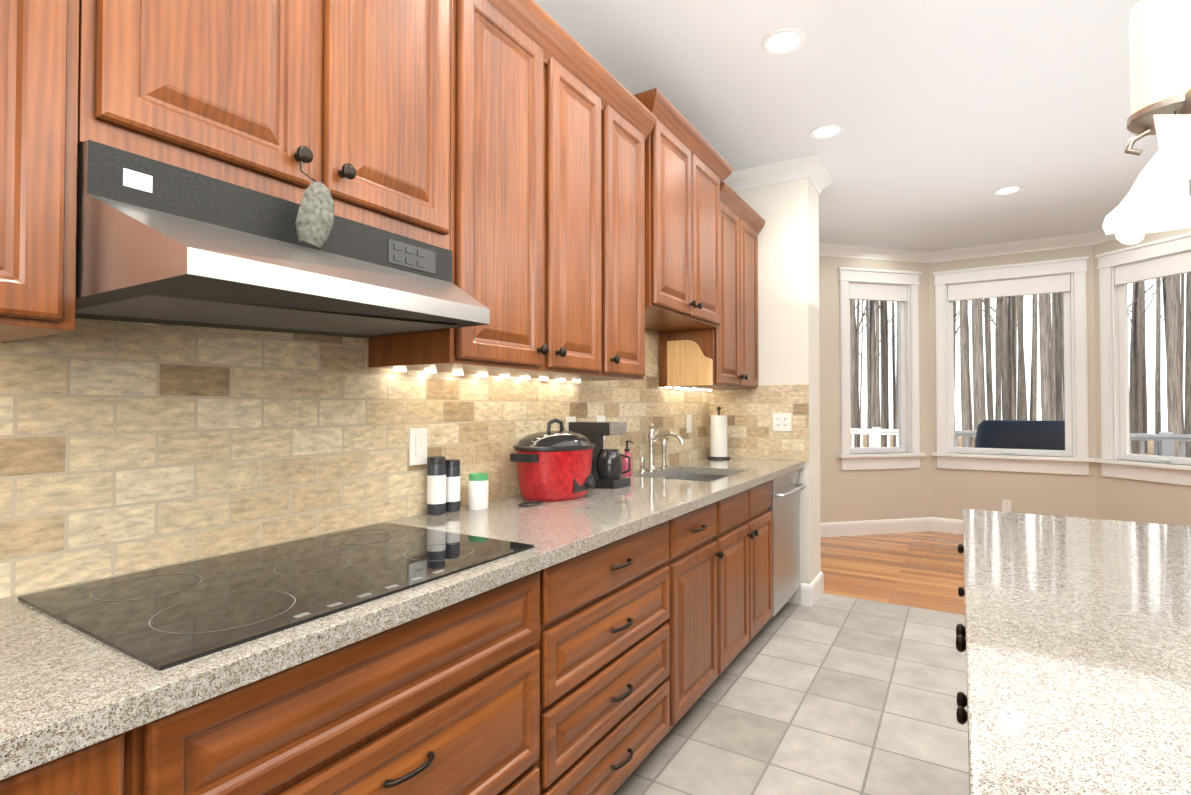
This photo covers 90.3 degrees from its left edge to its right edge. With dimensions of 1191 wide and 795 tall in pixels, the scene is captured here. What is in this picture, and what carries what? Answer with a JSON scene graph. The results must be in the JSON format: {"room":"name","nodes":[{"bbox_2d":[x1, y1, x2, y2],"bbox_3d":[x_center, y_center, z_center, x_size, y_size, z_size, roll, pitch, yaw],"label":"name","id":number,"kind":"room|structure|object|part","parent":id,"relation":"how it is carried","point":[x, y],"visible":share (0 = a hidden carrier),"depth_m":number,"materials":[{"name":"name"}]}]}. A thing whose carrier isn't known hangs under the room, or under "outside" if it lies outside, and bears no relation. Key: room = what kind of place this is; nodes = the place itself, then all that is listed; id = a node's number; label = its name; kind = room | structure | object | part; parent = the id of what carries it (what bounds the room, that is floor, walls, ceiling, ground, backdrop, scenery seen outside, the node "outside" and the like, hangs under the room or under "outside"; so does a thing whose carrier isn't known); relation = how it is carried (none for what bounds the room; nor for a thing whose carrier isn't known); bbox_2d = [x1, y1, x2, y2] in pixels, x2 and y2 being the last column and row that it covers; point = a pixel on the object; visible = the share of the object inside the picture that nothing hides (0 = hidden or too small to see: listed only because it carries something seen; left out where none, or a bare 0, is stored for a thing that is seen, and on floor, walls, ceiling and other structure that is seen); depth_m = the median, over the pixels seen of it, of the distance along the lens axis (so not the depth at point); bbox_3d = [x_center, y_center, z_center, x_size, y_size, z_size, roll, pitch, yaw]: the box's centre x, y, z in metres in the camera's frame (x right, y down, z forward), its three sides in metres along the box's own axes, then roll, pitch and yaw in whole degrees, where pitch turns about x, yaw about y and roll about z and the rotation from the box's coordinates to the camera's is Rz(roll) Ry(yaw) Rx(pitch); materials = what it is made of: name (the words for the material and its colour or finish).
{"room":"kitchen","nodes":[
{"label":"kitchen","id":0,"kind":"room"},
{"bbox_2d":[613,593,968,794],"bbox_3d":[1.056,1.301,0.465,4.700,0.050,6.600,-1,-1,32],"label":"floor","id":1,"kind":"structure","parent":0,"point":[829,694],"depth_m":2.43,"materials":[{"name":"grey tile"}]},
{"bbox_2d":[0,719,159,794],"bbox_3d":[-1.074,0.837,0.505,0.612,0.880,0.920,-1,-1,32],"label":"base cabinet","id":2,"kind":"object","parent":1,"relation":"on","point":[128,762],"depth_m":0.71,"materials":[{"name":"brown wood"}]},
{"bbox_2d":[156,566,551,794],"bbox_3d":[-0.610,0.849,1.258,0.612,0.880,0.850,-1,-1,32],"label":"base cabinet","id":3,"kind":"object","parent":1,"relation":"on","point":[455,699],"depth_m":1.09,"materials":[{"name":"brown wood"}]},
{"bbox_2d":[552,518,675,794],"bbox_3d":[-0.187,0.859,1.943,0.612,0.880,0.760,-1,-1,32],"label":"base cabinet","id":4,"kind":"object","parent":1,"relation":"on","point":[598,671],"depth_m":1.75,"materials":[{"name":"brown wood"}]},
{"bbox_2d":[676,499,723,723],"bbox_3d":[0.138,0.867,2.471,0.612,0.880,0.480,-1,-1,32],"label":"base cabinet","id":5,"kind":"object","parent":1,"relation":"on","point":[699,532],"depth_m":2.33,"materials":[{"name":"brown wood"}]},
{"bbox_2d":[0,457,803,780],"bbox_3d":[-0.126,0.493,2.020,0.641,0.226,4.524,-1,-1,32],"label":"countertop","id":6,"kind":"structure","parent":5,"relation":"on","point":[66,689],"depth_m":0.93,"materials":[{"name":"stone"}]},
{"bbox_2d":[18,522,533,670],"bbox_3d":[-0.597,0.365,1.267,0.550,0.006,0.805,-1,-1,32],"label":"cooktop","id":7,"kind":"object","parent":6,"relation":"in","point":[162,618],"visible":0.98,"depth_m":1.11,"materials":[{"name":"black glass"}]},
{"bbox_2d":[427,456,445,514],"bbox_3d":[-0.517,0.286,1.927,0.061,0.185,0.061,-1,-1,32],"label":"spice jar","id":8,"kind":"object","parent":6,"relation":"on","point":[436,485],"visible":1,"depth_m":1.90,"materials":[{"name":"grey plastic"}]},
{"bbox_2d":[446,459,459,511],"bbox_3d":[-0.482,0.294,1.991,0.055,0.170,0.055,-1,-1,32],"label":"spice jar","id":9,"kind":"object","parent":6,"relation":"on","point":[452,485],"visible":0.79,"depth_m":1.97,"materials":[{"name":"grey plastic"}]},
{"bbox_2d":[468,472,487,509],"bbox_3d":[-0.401,0.320,2.025,0.068,0.120,0.068,-1,-1,32],"label":"spice jar","id":10,"kind":"object","parent":6,"relation":"on","point":[478,491],"visible":1,"depth_m":2.00,"materials":[{"name":"white plastic"}]},
{"bbox_2d":[518,501,542,506],"bbox_3d":[-0.695,0.365,1.394,0.128,0.010,1.804,-1,-1,32],"label":"cord","id":11,"kind":"object","parent":6,"relation":"on","point":[524,504],"visible":0.98,"depth_m":2.08,"materials":[{"name":"black rubber"}]},
{"bbox_2d":[510,418,594,501],"bbox_3d":[-0.154,0.232,2.297,0.286,0.304,0.420,-1,-1,32],"label":"slow cooker","id":12,"kind":"object","parent":6,"relation":"on","point":[554,465],"visible":1,"depth_m":2.17,"materials":[{"name":"red plastic"}]},
{"bbox_2d":[569,421,630,488],"bbox_3d":[0.035,0.249,2.609,0.270,0.280,0.150,-1,-1,32],"label":"coffee maker","id":13,"kind":"object","parent":6,"relation":"on","point":[606,470],"visible":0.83,"depth_m":2.55,"materials":[{"name":"black plastic"}]},
{"bbox_2d":[621,440,633,475],"bbox_3d":[0.164,0.307,3.004,0.066,0.177,0.058,-1,-1,32],"label":"soap dispenser","id":14,"kind":"object","parent":6,"relation":"on","point":[625,461],"visible":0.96,"depth_m":2.99,"materials":[{"name":"red plastic"}]},
{"bbox_2d":[638,423,683,472],"bbox_3d":[0.386,0.270,3.216,0.219,0.258,0.312,-1,-1,32],"label":"faucet","id":15,"kind":"object","parent":6,"relation":"on","point":[652,438],"visible":1,"depth_m":3.23,"materials":[{"name":"silver metal"}]},
{"bbox_2d":[707,406,730,459],"bbox_3d":[0.828,0.234,3.971,0.156,0.352,0.156,-1,-1,32],"label":"paper towel holder","id":16,"kind":"object","parent":6,"relation":"on","point":[718,433],"visible":1,"depth_m":3.92,"materials":[{"name":"white paper"}]},
{"bbox_2d":[724,509,772,669],"bbox_3d":[0.490,0.986,3.039,0.612,0.660,0.860,-1,-1,32],"label":"base cabinet","id":17,"kind":"object","parent":1,"relation":"on","point":[748,569],"depth_m":2.84,"materials":[{"name":"brown wood"}]},
{"bbox_2d":[769,470,805,615],"bbox_3d":[0.908,0.887,3.662,0.671,0.876,0.620,-1,-1,32],"label":"dishwasher","id":18,"kind":"object","parent":1,"relation":"on","point":[784,507],"visible":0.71,"depth_m":3.47,"materials":[{"name":"grey metal"}]},
{"bbox_2d":[955,544,962,724],"bbox_3d":[0.893,0.834,0.291,1.226,0.879,3.260,-1,-1,32],"label":"kitchen island","id":19,"kind":"object","parent":1,"relation":"on","point":[959,627],"depth_m":1.22,"materials":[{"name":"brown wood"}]},
{"bbox_2d":[963,509,1190,794],"bbox_3d":[0.913,0.373,0.286,1.240,0.040,3.320,-1,-1,32],"label":"island countertop","id":20,"kind":"structure","parent":19,"relation":"on","point":[1077,631],"depth_m":0.83,"materials":[{"name":"grey stone"}]},
{"bbox_2d":[534,0,1158,250],"bbox_3d":[1.843,-1.614,1.787,4.700,0.120,9.600,-1,-1,32],"label":"ceiling","id":21,"kind":"structure","parent":0,"point":[950,116],"depth_m":3.03,"materials":[{"name":"white paint"}]},
{"bbox_2d":[761,28,805,54],"bbox_3d":[0.812,-1.538,2.563,0.184,0.006,0.184,-1,-1,32],"label":"recessed light","id":22,"kind":"object","parent":21,"relation":"in","point":[783,41],"visible":1,"depth_m":2.56,"materials":[{"name":"white paint"}]},
{"bbox_2d":[810,124,843,138],"bbox_3d":[1.327,-1.525,3.397,0.184,0.006,0.184,-1,-1,32],"label":"recessed light","id":23,"kind":"object","parent":21,"relation":"in","point":[825,131],"visible":1,"depth_m":3.40,"materials":[{"name":"white paint"}]},
{"bbox_2d":[992,185,1022,194],"bbox_3d":[3.008,-1.511,4.322,0.184,0.006,0.184,-1,-1,32],"label":"recessed light","id":24,"kind":"object","parent":21,"relation":"in","point":[1006,190],"visible":1,"depth_m":4.32,"materials":[{"name":"white paint"}]},
{"bbox_2d":[1124,57,1130,68],"bbox_3d":[2.506,-1.536,2.670,0.184,0.006,0.184,-1,-1,32],"label":"recessed light","id":25,"kind":"object","parent":21,"relation":"in","point":[1127,63],"visible":0.15,"depth_m":2.72,"materials":[{"name":"white paint"}]},
{"bbox_2d":[1124,0,1190,155],"bbox_3d":[1.049,-0.976,0.764,0.549,1.184,0.529,-1,-1,32],"label":"chandelier","id":26,"kind":"object","parent":21,"relation":"hanging from","point":[1160,44],"visible":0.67,"depth_m":0.89,"materials":[{"name":"white glass"}]},
{"bbox_2d":[1102,111,1190,244],"bbox_3d":[0.888,-0.311,0.832,0.300,0.194,0.178,-1,-1,32],"label":"shade","id":27,"kind":"object","parent":26,"relation":"hanging from","point":[1157,198],"visible":1,"depth_m":0.83,"materials":[{"name":"white glass"}]},
{"bbox_2d":[821,531,964,614],"bbox_3d":[3.575,1.364,4.550,4.700,0.050,3.000,-1,-1,32],"label":"floor","id":28,"kind":"structure","parent":0,"point":[924,570],"depth_m":4.64,"materials":[{"name":"brown wood"}]},
{"bbox_2d":[646,177,1190,604],"bbox_3d":[1.817,-0.130,1.722,4.600,2.850,9.400,-1,-1,32],"label":"wall","id":29,"kind":"structure","parent":0,"point":[798,312],"depth_m":5.40,"materials":[{"name":"beige paint"}]},
{"bbox_2d":[0,0,99,342],"bbox_3d":[-1.178,-0.634,0.602,0.357,1.055,0.936,-1,-1,32],"label":"upper cabinet","id":30,"kind":"object","parent":29,"relation":"attached to","point":[50,49],"depth_m":0.86,"materials":[{"name":"brown wood"}]},
{"bbox_2d":[100,0,463,255],"bbox_3d":[-0.727,-0.770,1.336,0.357,0.761,0.780,-1,-1,32],"label":"upper cabinet","id":31,"kind":"object","parent":29,"relation":"attached to","point":[368,95],"depth_m":1.21,"materials":[{"name":"brown wood"}]},
{"bbox_2d":[75,139,489,337],"bbox_3d":[-0.595,-0.267,1.238,0.676,0.244,0.762,-1,-1,32],"label":"range hood","id":32,"kind":"object","parent":31,"relation":"attached to","point":[158,242],"visible":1,"depth_m":1.01,"materials":[{"name":"silver metal"}]},
{"bbox_2d":[295,160,333,248],"bbox_3d":[-0.565,-0.386,1.175,0.065,0.184,0.082,-1,-1,32],"label":"hanging scrubber","id":33,"kind":"object","parent":31,"relation":"hanging from","point":[314,223],"visible":1,"depth_m":1.15,"materials":[{"name":"grey fabric"}]},
{"bbox_2d":[0,318,808,597],"bbox_3d":[-0.117,-0.007,2.031,0.680,0.785,4.540,-1,-1,32],"label":"tile backsplash","id":34,"kind":"structure","parent":29,"relation":"attached to","point":[126,447],"depth_m":1.45,"materials":[{"name":"tile"}]},
{"bbox_2d":[409,428,426,465],"bbox_3d":[-0.570,0.158,1.908,0.011,0.118,0.072,-1,-1,32],"label":"outlet","id":35,"kind":"object","parent":34,"relation":"attached to","point":[417,446],"visible":1,"depth_m":1.90,"materials":[{"name":"white plastic"}]},
{"bbox_2d":[566,416,575,430],"bbox_3d":[-0.109,0.145,2.658,0.008,0.118,0.072,-1,-1,32],"label":"electrical outlet","id":36,"kind":"object","parent":34,"relation":"attached to","point":[570,419],"visible":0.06,"depth_m":2.64,"materials":[{"name":"white plastic"}]},
{"bbox_2d":[597,416,604,439],"bbox_3d":[0.027,0.148,2.880,0.008,0.118,0.072,-1,-1,32],"label":"electrical outlet","id":37,"kind":"object","parent":34,"relation":"attached to","point":[600,418],"visible":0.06,"depth_m":2.88,"materials":[{"name":"white plastic"}]},
{"bbox_2d":[687,414,691,432],"bbox_3d":[0.606,0.168,3.815,0.011,0.118,0.072,-1,-1,32],"label":"outlet","id":38,"kind":"object","parent":34,"relation":"attached to","point":[689,423],"visible":1,"depth_m":3.81,"materials":[{"name":"white plastic"}]},
{"bbox_2d":[773,413,790,430],"bbox_3d":[1.214,0.160,3.855,0.118,0.118,0.008,-1,-1,32],"label":"double electrical outlet","id":39,"kind":"object","parent":34,"relation":"attached to","point":[781,421],"visible":1,"depth_m":3.85,"materials":[{"name":"white plastic"}]},
{"bbox_2d":[368,0,555,376],"bbox_3d":[-0.414,-0.615,1.842,0.357,1.055,0.410,-1,-1,32],"label":"upper cabinet","id":40,"kind":"object","parent":29,"relation":"attached to","point":[508,262],"depth_m":1.75,"materials":[{"name":"brown wood"}]},
{"bbox_2d":[480,48,611,379],"bbox_3d":[-0.212,-0.610,2.169,0.357,1.055,0.360,-1,-1,32],"label":"upper cabinet","id":41,"kind":"object","parent":29,"relation":"attached to","point":[564,196],"depth_m":2.11,"materials":[{"name":"brown wood"}]},
{"bbox_2d":[542,96,651,382],"bbox_3d":[-0.023,-0.605,2.476,0.357,1.055,0.360,-1,-1,32],"label":"upper cabinet","id":42,"kind":"object","parent":29,"relation":"attached to","point":[631,314],"depth_m":2.40,"materials":[{"name":"brown wood"}]},
{"bbox_2d":[632,108,727,335],"bbox_3d":[0.308,-0.800,2.986,0.387,0.830,0.846,-1,-1,32],"label":"upper cabinet","id":43,"kind":"object","parent":29,"relation":"attached to","point":[686,190],"depth_m":2.82,"materials":[{"name":"brown wood"}]},
{"bbox_2d":[659,196,759,390],"bbox_3d":[0.728,-0.586,3.693,0.357,1.055,0.800,-1,-1,32],"label":"upper cabinet","id":44,"kind":"object","parent":29,"relation":"attached to","point":[708,361],"depth_m":3.46,"materials":[{"name":"brown wood"}]},
{"bbox_2d":[837,267,925,469],"bbox_3d":[2.838,-0.282,5.981,0.974,1.997,0.210,0,-1,-13],"label":"window","id":45,"kind":"structure","parent":29,"relation":"in","point":[910,457],"depth_m":5.97,"materials":[{"name":"white paint"}]},
{"bbox_3d":[2.838,-0.290,5.983,0.688,1.702,0.086,0,-1,-13],"label":"bay window sash","id":46,"kind":"part","parent":45,"relation":"part of","materials":[{"name":"white wood"}]},
{"bbox_2d":[723,154,1115,606],"bbox_3d":[1.817,-0.130,1.722,4.300,2.850,9.100,-1,-1,32],"label":"molding","id":47,"kind":"structure","parent":29,"relation":"attached to","point":[813,169],"depth_m":5.74,"materials":[{"name":"white paint"}]},
{"bbox_2d":[1002,500,1010,511],"bbox_3d":[3.970,1.048,5.716,0.072,0.118,0.008,-1,-1,32],"label":"outlet","id":48,"kind":"object","parent":29,"relation":"attached to","point":[1006,505],"visible":0.96,"depth_m":5.71,"materials":[{"name":"white plastic"}]},
{"bbox_2d":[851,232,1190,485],"bbox_3d":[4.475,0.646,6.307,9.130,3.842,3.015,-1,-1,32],"label":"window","id":49,"kind":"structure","parent":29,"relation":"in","point":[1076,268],"depth_m":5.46,"materials":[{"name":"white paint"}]},
{"bbox_3d":[4.013,-0.293,5.771,0.984,1.702,0.086,-1,-1,32],"label":"bay window sash","id":50,"kind":"part","parent":49,"relation":"part of","materials":[{"name":"white wood"}]},
{"bbox_3d":[4.714,1.483,6.681,9.130,2.180,2.105,-1,-1,32],"label":"deck railing","id":51,"kind":"part","parent":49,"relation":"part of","materials":[{"name":"white wood"}]},
{"bbox_3d":[4.708,-0.299,4.899,0.210,1.997,0.975,0,-1,-13],"label":"bay window trim","id":52,"kind":"part","parent":49,"relation":"part of","materials":[{"name":"white wood"}]},
{"bbox_3d":[4.709,-0.306,4.900,0.086,1.702,0.689,0,-1,-13],"label":"bay window sash","id":53,"kind":"part","parent":49,"relation":"part of","materials":[{"name":"white wood"}]},
{"bbox_2d":[975,420,1064,449],"bbox_3d":[4.836,0.845,6.659,1.350,1.170,0.620,-1,-1,32],"label":"covered grill","id":54,"kind":"object","parent":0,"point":[1013,439],"depth_m":6.47,"materials":[{"name":"black fabric"}]},
{"label":"outside","id":55,"kind":"structure","parent":0,"visible":0},
{"bbox_2d":[863,434,1152,454],"bbox_3d":[32.047,3.422,54.791,160.000,0.200,112.740,-1,-1,32],"label":"ground","id":56,"kind":"structure","parent":55,"point":[1150,450],"depth_m":39.73,"materials":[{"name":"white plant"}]},
{"bbox_2d":[850,272,1190,457],"bbox_3d":[16.138,-8.887,27.050,65.485,23.763,40.974,-1,-1,32],"label":"trees","id":57,"kind":"object","parent":56,"relation":"on","point":[1006,335],"depth_m":19.49,"materials":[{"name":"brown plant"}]},
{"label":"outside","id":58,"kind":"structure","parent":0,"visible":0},
{"bbox_2d":[855,273,1185,433],"bbox_3d":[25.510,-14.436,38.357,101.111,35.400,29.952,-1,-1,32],"label":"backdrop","id":59,"kind":"structure","parent":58,"point":[1150,341],"depth_m":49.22,"materials":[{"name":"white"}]}
]}

